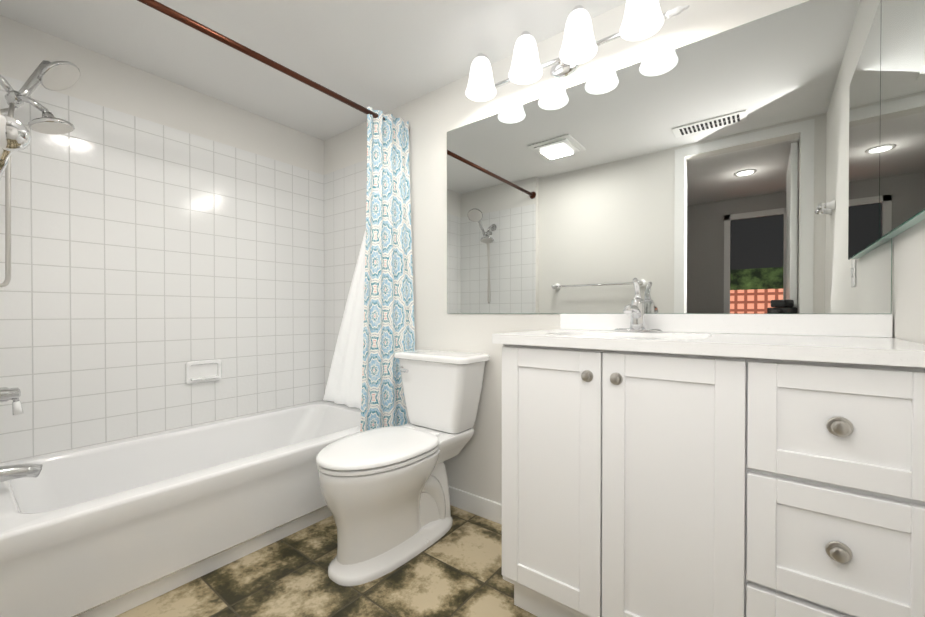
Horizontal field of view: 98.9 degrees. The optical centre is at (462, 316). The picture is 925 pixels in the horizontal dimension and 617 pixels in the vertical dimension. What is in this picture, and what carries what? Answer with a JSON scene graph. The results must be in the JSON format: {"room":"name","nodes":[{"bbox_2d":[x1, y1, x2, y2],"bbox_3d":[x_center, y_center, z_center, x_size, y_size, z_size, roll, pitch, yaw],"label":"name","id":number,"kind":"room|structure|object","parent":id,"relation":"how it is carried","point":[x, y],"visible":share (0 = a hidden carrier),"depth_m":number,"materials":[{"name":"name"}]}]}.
{"room":"bathroom","nodes":[
{"label":"bathroom","id":0,"kind":"room"},
{"bbox_2d":[0,0,625,140],"bbox_3d":[-1.076,-1.175,0.295,2.812,0.050,4.100,0,1,38],"label":"ceiling","id":1,"kind":"structure","parent":0,"point":[384,56],"depth_m":1.67,"materials":[{"name":"white paint"}]},
{"bbox_2d":[115,505,536,616],"bbox_3d":[-1.076,0.983,0.313,2.812,0.050,4.100,0,1,38],"label":"floor","id":2,"kind":"structure","parent":0,"point":[455,570],"depth_m":1.39,"materials":[{"name":"tile"}]},
{"bbox_2d":[0,400,360,616],"bbox_3d":[-1.077,0.757,1.826,0.756,0.378,1.489,0,1,38],"label":"bathtub","id":3,"kind":"object","parent":2,"relation":"on","point":[113,529],"visible":0.79,"depth_m":1.47,"materials":[{"name":"white ceramic"}]},
{"bbox_2d":[316,349,489,585],"bbox_3d":[-0.262,0.560,1.669,0.444,0.773,0.737,0,1,38],"label":"toilet","id":4,"kind":"object","parent":2,"relation":"on","point":[385,492],"visible":1,"depth_m":1.55,"materials":[{"name":"white ceramic"}]},
{"bbox_2d":[492,314,924,616],"bbox_3d":[0.617,0.473,1.148,0.943,0.957,0.500,0,1,38],"label":"bathroom vanity","id":5,"kind":"object","parent":2,"relation":"on","point":[726,465],"visible":1,"depth_m":0.92,"materials":[{"name":"white paint"}]},
{"bbox_2d":[492,314,924,367],"bbox_3d":[0.617,0.107,1.145,0.943,0.226,0.500,0,1,38],"label":"countertop","id":6,"kind":"structure","parent":5,"relation":"on","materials":[{"name":"stone"}]},
{"bbox_2d":[614,278,661,331],"bbox_3d":[0.574,-0.038,1.329,0.156,0.184,0.161,0,1,38],"label":"sink faucet","id":7,"kind":"object","parent":6,"relation":"on","point":[635,308],"visible":1,"depth_m":1.35,"materials":[{"name":"silver metal"}]},
{"bbox_2d":[0,0,924,503],"bbox_3d":[-0.893,-0.098,0.633,2.700,2.108,0.156,0,1,38],"label":"wall","id":8,"kind":"structure","parent":0,"point":[434,118],"depth_m":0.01,"materials":[{"name":"white paint"}]},
{"bbox_2d":[0,115,31,179],"bbox_3d":[-0.816,-0.220,0.654,0.714,0.059,0.084,0,1,38],"label":"shower valve","id":9,"kind":"object","parent":8,"relation":"attached to","point":[15,134],"visible":1,"depth_m":0.47,"materials":[{"name":"silver metal"}]},
{"bbox_2d":[0,74,324,463],"bbox_3d":[-1.379,-0.179,2.049,0.004,1.510,1.500,0,1,38],"label":"wall tile","id":10,"kind":"structure","parent":8,"relation":"attached to","point":[149,259],"depth_m":1.88,"materials":[{"name":"white tile"}]},
{"bbox_2d":[185,359,221,383],"bbox_3d":[-1.344,0.289,2.064,0.036,0.116,0.166,0,1,38],"label":"soap dish","id":11,"kind":"object","parent":10,"relation":"attached to","point":[201,371],"visible":1,"depth_m":2.06,"materials":[{"name":"white ceramic"}]},
{"bbox_2d":[137,0,414,431],"bbox_3d":[-1.014,-0.116,1.770,0.862,1.845,1.488,0,1,38],"label":"shower curtain rod","id":12,"kind":"object","parent":8,"relation":"attached to","point":[377,330],"visible":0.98,"depth_m":2.02,"materials":[{"name":"blue fabric"}]},
{"bbox_2d":[360,106,414,431],"bbox_3d":[-0.370,-0.117,2.003,0.126,1.843,0.314,0,1,38],"label":"shower curtain","id":13,"kind":"object","parent":12,"relation":"hanging from","point":[389,328],"depth_m":2.02,"materials":[{"name":"fabric"}]},
{"bbox_2d":[324,159,366,404],"bbox_3d":[-0.606,-0.182,2.399,0.796,1.510,0.004,0,1,38],"label":"wall tile","id":14,"kind":"structure","parent":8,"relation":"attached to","point":[345,188],"depth_m":2.53,"materials":[{"name":"white tile"}]},
{"bbox_2d":[449,486,501,524],"bbox_3d":[0.041,0.900,1.906,0.910,0.090,0.012,0,1,38],"label":"baseboard","id":15,"kind":"structure","parent":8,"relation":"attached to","point":[488,509],"depth_m":1.87,"materials":[{"name":"white paint"}]},
{"bbox_2d":[465,0,688,101],"bbox_3d":[0.355,-1.045,1.528,0.902,0.184,0.201,0,1,38],"label":"sconce","id":16,"kind":"object","parent":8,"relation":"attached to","point":[643,19],"visible":1,"depth_m":1.45,"materials":[{"name":"white glass"}]},
{"bbox_2d":[447,0,891,313],"bbox_3d":[0.533,-0.465,1.520,1.538,0.910,0.005,0,1,38],"label":"wall mirror","id":17,"kind":"object","parent":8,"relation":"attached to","point":[735,170],"visible":0.92,"depth_m":1.32,"materials":[{"name":"silver mirror"}]},
{"bbox_2d":[879,0,924,239],"bbox_3d":[0.976,-0.528,0.852,0.026,0.648,0.514,0,1,38],"label":"medicine cabinet mirror","id":18,"kind":"object","parent":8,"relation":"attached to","point":[902,157],"visible":1,"depth_m":0.89,"materials":[{"name":"silver mirror"}]},
{"bbox_3d":[-1.517,-0.172,1.212,0.796,1.510,0.004,0,1,38],"label":"wall tile","id":19,"kind":"structure","parent":8,"relation":"attached to","visible":0},
{"bbox_2d":[0,387,42,481],"bbox_3d":[-1.486,0.362,1.293,0.156,0.371,0.154,0,1,38],"label":"tub faucet","id":20,"kind":"object","parent":19,"relation":"attached to","point":[11,472],"visible":1,"depth_m":1.30,"materials":[{"name":"silver metal"}]},
{"bbox_2d":[0,60,79,286],"bbox_3d":[-1.456,-0.502,1.334,0.223,0.816,0.266,0,1,38],"label":"shower head","id":21,"kind":"object","parent":19,"relation":"attached to","point":[57,75],"visible":0.96,"depth_m":1.32}
]}

